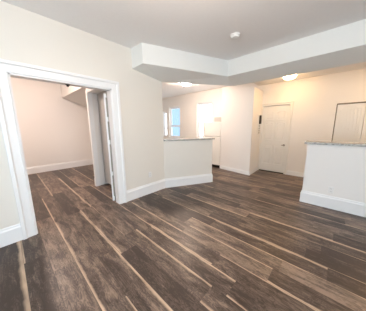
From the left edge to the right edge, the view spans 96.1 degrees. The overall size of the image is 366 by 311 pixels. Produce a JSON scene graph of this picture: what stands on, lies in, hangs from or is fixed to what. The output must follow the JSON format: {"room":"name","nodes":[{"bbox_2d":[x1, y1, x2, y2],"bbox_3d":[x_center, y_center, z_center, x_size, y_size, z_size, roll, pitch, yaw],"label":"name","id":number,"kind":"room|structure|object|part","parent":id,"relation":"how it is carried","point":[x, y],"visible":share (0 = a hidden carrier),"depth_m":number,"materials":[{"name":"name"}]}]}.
{"room":"empty living room","nodes":[
{"label":"empty living room","id":0,"kind":"room"},
{"bbox_2d":[11,77,91,167],"bbox_3d":[-3.867,-1.089,5.841,0.150,3.000,7.750,9,13,42],"label":"wall","id":1,"kind":"structure","parent":0,"point":[54,129],"depth_m":5.28,"materials":[{"name":"paint"}]},
{"bbox_2d":[27,159,92,174],"bbox_3d":[-4.864,0.498,4.888,0.018,0.220,4.300,9,13,42],"label":"baseboard","id":2,"kind":"structure","parent":1,"relation":"attached to","point":[51,167],"depth_m":5.56,"materials":[{"name":"white wood"}]},
{"bbox_2d":[60,84,86,106],"bbox_3d":[-2.858,-2.000,4.930,2.350,0.910,0.850,9,13,42],"label":"ceiling","id":3,"kind":"structure","parent":0,"point":[77,95],"depth_m":4.99,"materials":[{"name":"paint"}]},
{"bbox_2d":[0,0,164,228],"bbox_3d":[-1.975,-0.442,2.046,0.140,3.000,4.380,9,13,42],"label":"wall","id":4,"kind":"structure","parent":0,"point":[28,37],"depth_m":2.46,"materials":[{"name":"beige paint"}]},
{"bbox_2d":[0,223,22,247],"bbox_3d":[-2.719,1.094,1.370,0.018,0.220,1.988,9,13,42],"label":"baseboard","id":5,"kind":"structure","parent":4,"relation":"attached to","point":[12,234],"depth_m":2.01,"materials":[{"name":"white wood"}]},
{"bbox_2d":[0,59,126,239],"bbox_3d":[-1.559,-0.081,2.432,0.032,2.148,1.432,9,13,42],"label":"trim","id":6,"kind":"structure","parent":4,"relation":"attached to","point":[8,121],"depth_m":2.04,"materials":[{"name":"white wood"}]},
{"bbox_2d":[127,174,212,201],"bbox_3d":[-0.213,0.650,3.781,2.167,0.220,0.280,-6,12,-31],"label":"baseboard","id":7,"kind":"structure","parent":4,"relation":"attached to","point":[137,192],"depth_m":3.81,"materials":[{"name":"white wood"}]},
{"bbox_2d":[86,88,106,184],"bbox_3d":[-1.369,-0.736,3.695,1.250,3.000,0.940,9,13,42],"label":"wall","id":8,"kind":"structure","parent":0,"point":[94,92],"depth_m":3.88,"materials":[{"name":"paint"}]},
{"bbox_2d":[85,89,100,185],"bbox_3d":[-1.685,-0.292,3.465,1.185,2.210,0.098,9,13,42],"label":"trim","id":9,"kind":"structure","parent":8,"relation":"attached to","point":[88,95],"depth_m":3.79,"materials":[{"name":"white wood"}]},
{"bbox_2d":[97,91,114,185],"bbox_3d":[-1.516,-0.311,3.564,1.155,2.090,0.040,9,13,42],"label":"door","id":10,"kind":"structure","parent":8,"relation":"in","point":[100,96],"depth_m":3.79,"materials":[{"name":"grey paint"}]},
{"bbox_2d":[103,93,114,200],"bbox_3d":[-1.439,-0.141,3.229,0.051,1.950,0.632,-5,11,-24],"label":"door","id":11,"kind":"structure","parent":8,"relation":"in","point":[105,98],"depth_m":2.96,"materials":[{"name":"white wood"}]},
{"bbox_2d":[0,164,365,310],"bbox_3d":[-0.208,0.962,2.783,12.580,0.050,8.041,9,13,42],"label":"floor","id":12,"kind":"structure","parent":0,"point":[235,241],"depth_m":1.88,"materials":[{"name":"brown wood"}]},
{"bbox_2d":[203,122,220,167],"bbox_3d":[1.165,-0.410,5.913,0.710,1.550,0.620,9,13,42],"label":"refrigerator","id":13,"kind":"object","parent":12,"relation":"on","point":[210,129],"visible":0.59,"depth_m":5.61,"materials":[{"name":"white metal"}]},
{"bbox_3d":[0.994,-0.177,5.765,0.710,0.965,0.052,9,13,42],"label":"fridge door","id":14,"kind":"part","parent":13,"relation":"part of","materials":[{"name":"white metal"}]},
{"bbox_3d":[0.988,-0.903,5.638,0.710,0.480,0.052,9,13,42],"label":"freezer door","id":15,"kind":"part","parent":13,"relation":"part of","materials":[{"name":"white metal"}]},
{"bbox_2d":[214,117,220,121],"bbox_3d":[1.234,-1.209,5.535,0.250,0.148,0.280,9,13,42],"label":"carton","id":16,"kind":"object","parent":13,"relation":"on","point":[216,119],"visible":0.71,"depth_m":5.43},
{"bbox_2d":[1,0,365,98],"bbox_3d":[-0.232,-1.818,2.278,9.800,0.100,7.450,9,13,42],"label":"ceiling","id":17,"kind":"structure","parent":0,"point":[201,27],"depth_m":2.13,"materials":[{"name":"paint"}]},
{"bbox_2d":[230,32,239,39],"bbox_3d":[0.784,-1.786,2.476,0.144,0.049,0.144,9,13,42],"label":"smoke detector","id":18,"kind":"object","parent":17,"relation":"attached to","point":[234,36],"visible":1,"depth_m":2.44,"materials":[{"name":"white plastic"}]},
{"bbox_2d":[131,19,365,85],"bbox_3d":[2.213,-1.574,2.300,6.145,0.430,1.796,4,11,26],"label":"ceiling beam","id":19,"kind":"structure","parent":17,"relation":"attached to","point":[344,45],"depth_m":2.86,"materials":[{"name":"white paint"}]},
{"bbox_2d":[164,139,212,178],"bbox_3d":[0.103,0.172,3.988,1.285,1.085,0.140,-4,11,-19],"label":"wall","id":20,"kind":"structure","parent":0,"point":[187,157],"depth_m":3.90,"materials":[{"name":"beige paint"}]},
{"bbox_2d":[164,137,214,140],"bbox_3d":[0.082,-0.389,3.934,1.390,0.035,0.278,-4,11,-19],"label":"countertop","id":21,"kind":"structure","parent":20,"relation":"on","point":[204,138],"depth_m":3.90,"materials":[{"name":"stone"}]},
{"bbox_2d":[220,87,262,170],"bbox_3d":[1.782,-0.819,5.174,1.052,2.600,0.798,9,13,42],"label":"wall","id":22,"kind":"structure","parent":0,"point":[241,106],"depth_m":4.87,"materials":[{"name":"paint"}]},
{"bbox_2d":[220,165,257,174],"bbox_3d":[1.792,0.409,5.380,1.066,0.110,0.812,9,13,42],"label":"baseboard","id":23,"kind":"structure","parent":22,"relation":"attached to","point":[221,166],"depth_m":5.06,"materials":[{"name":"white wood"}]},
{"bbox_2d":[257,114,261,133],"bbox_3d":[2.289,-0.930,4.910,0.062,0.580,0.140,9,13,42],"label":"intercom","id":24,"kind":"object","parent":22,"relation":"attached to","point":[260,115],"visible":1,"depth_m":4.87,"materials":[{"name":"black plastic"}]},
{"bbox_2d":[162,68,365,172],"bbox_3d":[2.365,-1.039,5.242,9.800,3.000,0.150,9,13,42],"label":"wall","id":25,"kind":"structure","parent":0,"point":[316,99],"depth_m":4.39,"materials":[{"name":"paint"}]},
{"bbox_2d":[163,112,166,136],"bbox_3d":[-0.855,-1.539,8.161,0.290,1.185,0.142,9,13,42],"label":"window","id":26,"kind":"structure","parent":25,"relation":"in","point":[164,113],"depth_m":8.23,"materials":[{"name":"white plastic"}]},
{"bbox_2d":[169,106,179,137],"bbox_3d":[-0.361,-1.533,7.696,0.700,1.425,0.142,9,13,42],"label":"window","id":27,"kind":"structure","parent":25,"relation":"in","point":[171,108],"depth_m":7.85,"materials":[{"name":"white plastic"}]},
{"bbox_3d":[-0.331,-1.794,7.686,0.644,0.852,0.022,9,13,42],"label":"sash","id":28,"kind":"part","parent":27,"relation":"part of","materials":[{"name":"white plastic"}]},
{"bbox_2d":[197,102,211,137],"bbox_3d":[0.870,-1.381,6.563,0.720,1.395,0.142,9,13,42],"label":"window","id":29,"kind":"structure","parent":25,"relation":"in","point":[206,103],"depth_m":6.73,"materials":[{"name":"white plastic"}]},
{"bbox_3d":[0.888,-1.039,6.639,0.664,0.587,0.022,9,13,42],"label":"sash","id":30,"kind":"part","parent":29,"relation":"part of","materials":[{"name":"white plastic"}]},
{"bbox_3d":[0.900,-1.672,6.548,0.664,0.762,0.022,9,13,42],"label":"sash","id":31,"kind":"part","parent":29,"relation":"part of","materials":[{"name":"white plastic"}]},
{"bbox_2d":[259,105,289,173],"bbox_3d":[2.713,-0.471,4.937,0.695,1.978,0.105,9,13,42],"label":"door","id":32,"kind":"structure","parent":25,"relation":"in","point":[275,118],"depth_m":4.92,"materials":[{"name":"white paint"}]},
{"bbox_3d":[2.600,-0.025,5.119,0.245,0.560,0.015,9,13,42],"label":"panel","id":33,"kind":"part","parent":32,"relation":"part of","materials":[{"name":"white paint"}]},
{"bbox_3d":[2.594,-0.737,4.994,0.245,0.545,0.015,9,13,42],"label":"panel","id":34,"kind":"part","parent":32,"relation":"part of","materials":[{"name":"white paint"}]},
{"bbox_3d":[2.590,-1.190,4.915,0.245,0.265,0.015,9,13,42],"label":"panel","id":35,"kind":"part","parent":32,"relation":"part of","materials":[{"name":"white paint"}]},
{"bbox_3d":[2.827,0.009,4.911,0.245,0.560,0.015,9,13,42],"label":"panel","id":36,"kind":"part","parent":32,"relation":"part of","materials":[{"name":"white paint"}]},
{"bbox_3d":[2.821,-0.702,4.786,0.245,0.545,0.015,9,13,42],"label":"panel","id":37,"kind":"part","parent":32,"relation":"part of","materials":[{"name":"white paint"}]},
{"bbox_3d":[2.817,-1.155,4.707,0.245,0.265,0.015,9,13,42],"label":"panel","id":38,"kind":"part","parent":32,"relation":"part of","materials":[{"name":"white paint"}]},
{"bbox_2d":[258,101,293,174],"bbox_3d":[2.690,-0.506,4.906,0.845,2.060,0.032,9,13,42],"label":"trim","id":39,"kind":"structure","parent":25,"relation":"attached to","point":[291,103],"depth_m":4.69,"materials":[{"name":"white paint"}]},
{"bbox_2d":[286,170,303,176],"bbox_3d":[3.333,0.538,4.504,0.870,0.130,0.014,9,13,42],"label":"baseboard","id":40,"kind":"structure","parent":25,"relation":"attached to","point":[293,173],"depth_m":4.65,"materials":[{"name":"white wood"}]},
{"bbox_2d":[331,101,365,142],"bbox_3d":[4.346,-0.188,3.449,1.859,1.907,0.052,9,13,42],"label":"door","id":41,"kind":"structure","parent":25,"relation":"in","point":[350,118],"depth_m":3.79,"materials":[{"name":"white paint"}]},
{"bbox_3d":[4.174,-0.208,3.590,0.449,1.840,0.014,9,13,42],"label":"frame","id":42,"kind":"part","parent":41,"relation":"part of","materials":[{"name":"white paint"}]},
{"bbox_2d":[253,62,365,85],"bbox_3d":[3.521,-1.802,2.728,4.900,0.149,1.700,9,13,42],"label":"ceiling","id":43,"kind":"structure","parent":0,"point":[362,65],"depth_m":3.85,"materials":[{"name":"paint"}]},
{"bbox_2d":[283,74,296,79],"bbox_3d":[2.540,-1.870,3.918,0.300,0.111,0.300,9,13,42],"label":"ceiling light","id":44,"kind":"object","parent":43,"relation":"attached to","point":[291,76],"visible":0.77,"depth_m":3.85,"materials":[{"name":"white glass"}]},
{"bbox_2d":[302,144,365,202],"bbox_3d":[3.495,0.503,1.933,3.360,1.082,0.150,9,13,42],"label":"wall","id":45,"kind":"structure","parent":0,"point":[343,168],"depth_m":2.70,"materials":[{"name":"paint"}]},
{"bbox_2d":[328,186,333,193],"bbox_3d":[2.497,0.583,2.779,0.072,0.116,0.010,9,13,42],"label":"wall outlet","id":46,"kind":"object","parent":45,"relation":"attached to","point":[330,189],"visible":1,"depth_m":2.78,"materials":[{"name":"white plastic"}]},
{"bbox_2d":[299,190,365,216],"bbox_3d":[3.486,0.928,2.007,3.378,0.220,0.168,9,13,42],"label":"baseboard","id":47,"kind":"structure","parent":45,"relation":"attached to","point":[335,203],"depth_m":2.76,"materials":[{"name":"white wood"}]},
{"bbox_2d":[304,141,365,146],"bbox_3d":[3.496,-0.058,1.882,3.395,0.036,0.315,9,13,42],"label":"countertop","id":48,"kind":"structure","parent":45,"relation":"on","point":[305,142],"depth_m":2.69,"materials":[{"name":"stone"}]},
{"label":"outside","id":49,"kind":"structure","parent":0,"visible":0},
{"bbox_2d":[172,108,179,135],"bbox_3d":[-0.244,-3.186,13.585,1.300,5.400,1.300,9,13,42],"label":"house","id":50,"kind":"structure","parent":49,"point":[175,112],"depth_m":13.35,"materials":[{"name":"blue"}]}
]}

